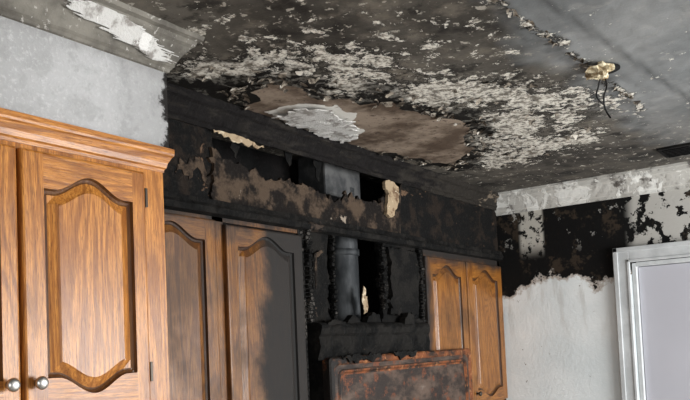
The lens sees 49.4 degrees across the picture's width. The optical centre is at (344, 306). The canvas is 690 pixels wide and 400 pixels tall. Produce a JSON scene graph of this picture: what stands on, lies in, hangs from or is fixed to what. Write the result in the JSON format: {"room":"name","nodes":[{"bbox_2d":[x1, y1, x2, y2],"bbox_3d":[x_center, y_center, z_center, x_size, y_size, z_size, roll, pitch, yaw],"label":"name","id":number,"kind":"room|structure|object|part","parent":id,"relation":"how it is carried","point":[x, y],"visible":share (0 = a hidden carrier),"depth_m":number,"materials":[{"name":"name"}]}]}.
{"room":"fire-damaged room","nodes":[
{"label":"fire-damaged room","id":0,"kind":"room"},
{"bbox_2d":[212,138,384,321],"bbox_3d":[-0.873,0.465,2.594,0.100,2.540,5.600,-5,-4,36],"label":"wall","id":1,"kind":"structure","parent":0,"point":[268,165],"depth_m":3.49,"materials":[{"name":"black"}]},
{"bbox_2d":[0,107,174,399],"bbox_3d":[-1.280,-0.059,1.405,0.676,0.736,1.978,-5,-4,36],"label":"upper cabinet","id":2,"kind":"object","parent":1,"relation":"attached to","point":[83,294],"visible":1,"depth_m":1.79,"materials":[{"name":"brown wood"}]},
{"bbox_3d":[-0.827,-0.052,1.524,0.020,0.616,0.342,-5,-4,36],"label":"cabinet door","id":3,"kind":"part","parent":2,"relation":"part of","materials":[{"name":"brown wood"}]},
{"bbox_3d":[-0.716,0.169,1.611,0.031,0.031,0.031,-5,-4,36],"label":"knob","id":4,"kind":"part","parent":2,"relation":"part of","materials":[{"name":"silver metal"}]},
{"bbox_3d":[-0.676,0.170,1.665,0.031,0.031,0.031,-5,-4,36],"label":"knob","id":5,"kind":"part","parent":2,"relation":"part of","materials":[{"name":"silver metal"}]},
{"bbox_3d":[-0.620,-0.046,1.812,0.020,0.616,0.347,-5,-4,36],"label":"cabinet door","id":6,"kind":"part","parent":2,"relation":"part of","materials":[{"name":"brown wood"}]},
{"bbox_3d":[-1.184,-0.402,1.343,0.350,0.066,1.978,-5,-4,36],"label":"crown","id":7,"kind":"part","parent":2,"relation":"part of","materials":[{"name":"brown wood"}]},
{"bbox_2d":[164,209,309,399],"bbox_3d":[-0.548,0.091,2.719,0.310,0.870,0.970,-5,-4,36],"label":"upper cabinet","id":8,"kind":"object","parent":1,"relation":"attached to","point":[237,319],"visible":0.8,"depth_m":2.68,"materials":[{"name":"brown wood"}]},
{"bbox_3d":[-0.564,0.093,2.447,0.020,0.800,0.412,-5,-4,36],"label":"cabinet door","id":9,"kind":"part","parent":8,"relation":"part of","materials":[{"name":"brown wood"}]},
{"bbox_3d":[-0.289,0.106,2.828,0.020,0.790,0.428,-5,-4,36],"label":"cabinet door","id":10,"kind":"part","parent":8,"relation":"part of","materials":[{"name":"brown wood"}]},
{"bbox_2d":[163,118,497,250],"bbox_3d":[-0.016,-0.487,3.515,0.320,0.312,2.885,-5,-4,36],"label":"soffit","id":11,"kind":"structure","parent":1,"relation":"attached to","point":[196,168],"depth_m":3.11,"materials":[{"name":"paint"}]},
{"bbox_3d":[-0.106,-0.474,3.158,0.020,0.235,1.300,-5,-4,36],"label":"drywall panel","id":12,"kind":"part","parent":11,"relation":"part of","materials":[{"name":"brown paint"}]},
{"bbox_2d":[167,83,498,210],"bbox_3d":[0.109,-0.659,3.432,0.063,0.095,2.890,-5,-4,36],"label":"trim","id":13,"kind":"structure","parent":11,"relation":"attached to","point":[185,105],"depth_m":3.07,"materials":[{"name":"paint"}]},
{"bbox_2d":[163,190,503,260],"bbox_3d":[0.115,-0.332,3.417,0.043,0.060,2.885,-5,-4,36],"label":"trim","id":14,"kind":"structure","parent":11,"relation":"attached to","point":[172,200],"depth_m":3.04,"materials":[{"name":"black wood"}]},
{"bbox_2d":[307,312,429,399],"bbox_3d":[0.045,0.312,3.473,0.343,0.557,0.896,-5,-4,36],"label":"range hood","id":15,"kind":"object","parent":1,"relation":"attached to","point":[330,338],"visible":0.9,"depth_m":3.26,"materials":[{"name":"black metal"}]},
{"bbox_2d":[298,156,360,321],"bbox_3d":[-0.050,-0.306,3.502,0.175,0.772,0.290,-5,-4,36],"label":"duct","id":16,"kind":"object","parent":15,"relation":"attached to","point":[334,180],"visible":0.48,"depth_m":3.47,"materials":[{"name":"grey metal"}]},
{"bbox_2d":[303,229,426,324],"bbox_3d":[0.106,-0.101,3.430,0.062,0.416,0.964,-5,-4,36],"label":"cabinet","id":17,"kind":"object","parent":15,"relation":"attached to","point":[399,272],"visible":0.98,"depth_m":3.51,"materials":[{"name":"black wood"}]},
{"bbox_3d":[-0.128,-0.116,3.136,0.028,0.391,0.212,-5,-4,36],"label":"panel","id":18,"kind":"part","parent":17,"relation":"part of","materials":[{"name":"black wood"}]},
{"bbox_3d":[0.261,-0.093,3.666,0.025,0.412,0.372,-5,-4,36],"label":"panel","id":19,"kind":"part","parent":17,"relation":"part of","materials":[{"name":"black wood"}]},
{"bbox_2d":[322,348,472,399],"bbox_3d":[0.307,0.399,3.551,0.052,0.388,1.270,-5,-4,36],"label":"panel","id":20,"kind":"object","parent":15,"relation":"attached to","point":[435,374],"visible":1,"depth_m":3.48,"materials":[{"name":"metal"}]},
{"bbox_2d":[372,248,507,399],"bbox_3d":[0.578,0.138,4.252,0.340,0.900,0.975,-5,-4,36],"label":"upper cabinet","id":21,"kind":"object","parent":1,"relation":"attached to","point":[463,294],"visible":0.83,"depth_m":4.19,"materials":[{"name":"brown wood"}]},
{"bbox_3d":[0.551,0.145,3.990,0.020,0.800,0.450,-5,-4,36],"label":"cabinet door","id":22,"kind":"part","parent":21,"relation":"part of","materials":[{"name":"brown wood"}]},
{"bbox_3d":[0.667,0.130,4.188,0.020,0.900,0.975,-5,-4,36],"label":"frame","id":23,"kind":"part","parent":21,"relation":"part of","materials":[{"name":"brown wood"}]},
{"bbox_3d":[0.826,0.153,4.371,0.020,0.800,0.465,-5,-4,36],"label":"cabinet door","id":24,"kind":"part","parent":21,"relation":"part of","materials":[{"name":"brown wood"}]},
{"bbox_2d":[119,0,689,192],"bbox_3d":[0.855,-0.896,1.376,4.502,0.107,5.602,-5,-4,36],"label":"ceiling","id":25,"kind":"structure","parent":0,"point":[464,46],"depth_m":2.45,"materials":[{"name":"paint"}]},
{"bbox_2d":[0,16,168,147],"bbox_3d":[-1.504,-0.592,1.212,0.630,0.322,2.585,-5,-4,36],"label":"soffit","id":26,"kind":"structure","parent":25,"relation":"attached to","point":[43,74],"depth_m":1.85,"materials":[{"name":"paint"}]},
{"bbox_2d":[0,0,204,73],"bbox_3d":[-1.328,-0.712,1.136,0.399,0.105,2.664,-5,-4,36],"label":"trim","id":27,"kind":"structure","parent":26,"relation":"attached to","point":[51,16],"depth_m":1.87,"materials":[{"name":"paint"}]},
{"bbox_2d":[66,0,178,63],"bbox_3d":[-0.555,-0.699,1.918,0.039,0.067,0.361,-4,-4,31],"label":"paint","id":28,"kind":"object","parent":27,"relation":"attached to","point":[125,30],"visible":1,"depth_m":1.90,"materials":[{"name":"white paint"}]},
{"bbox_2d":[271,108,358,142],"bbox_3d":[-0.062,-0.711,2.947,0.243,0.004,0.498,-5,-4,36],"label":"sheet","id":29,"kind":"object","parent":25,"relation":"attached to","point":[323,123],"visible":1,"depth_m":2.91,"materials":[{"name":"grey paint"}]},
{"bbox_2d":[202,0,640,169],"bbox_3d":[0.435,-0.738,2.876,1.160,0.019,1.933,-5,-4,36],"label":"flakes","id":30,"kind":"object","parent":25,"relation":"attached to","point":[234,90],"visible":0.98,"depth_m":2.68,"materials":[{"name":"grey paint"}]},
{"bbox_2d":[585,61,619,117],"bbox_3d":[0.842,-0.709,2.466,0.118,0.182,0.143,-5,-4,36],"label":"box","id":31,"kind":"object","parent":25,"relation":"attached to","point":[599,72],"depth_m":2.45,"materials":[{"name":"beige"}]},
{"bbox_2d":[656,142,689,157],"bbox_3d":[1.617,-0.754,3.635,0.160,0.020,0.200,-5,-4,36],"label":"ceiling vent","id":32,"kind":"object","parent":25,"relation":"in","point":[683,149],"depth_m":3.60,"materials":[{"name":"black metal"}]},
{"bbox_2d":[496,188,689,399],"bbox_3d":[2.554,0.413,3.501,4.400,2.440,0.120,-5,-4,36],"label":"wall","id":33,"kind":"structure","parent":0,"point":[561,335],"depth_m":4.33,"materials":[{"name":"paint"}]},
{"bbox_2d":[495,161,689,215],"bbox_3d":[2.565,-0.754,3.389,4.098,0.125,0.088,-5,-4,36],"label":"trim","id":34,"kind":"structure","parent":33,"relation":"attached to","point":[675,176],"depth_m":4.21,"materials":[{"name":"paint"}]},
{"bbox_2d":[612,240,689,399],"bbox_3d":[2.021,0.658,3.865,1.100,2.035,0.146,-5,-4,36],"label":"door frame","id":35,"kind":"structure","parent":33,"relation":"attached to","point":[622,257],"depth_m":4.12,"materials":[{"name":"white wood"}]},
{"bbox_2d":[638,263,689,399],"bbox_3d":[2.026,0.710,3.864,0.867,1.912,0.040,-5,-4,36],"label":"door slab","id":36,"kind":"structure","parent":33,"relation":"in","point":[664,289],"depth_m":4.06,"materials":[{"name":"white wood"}]}
]}

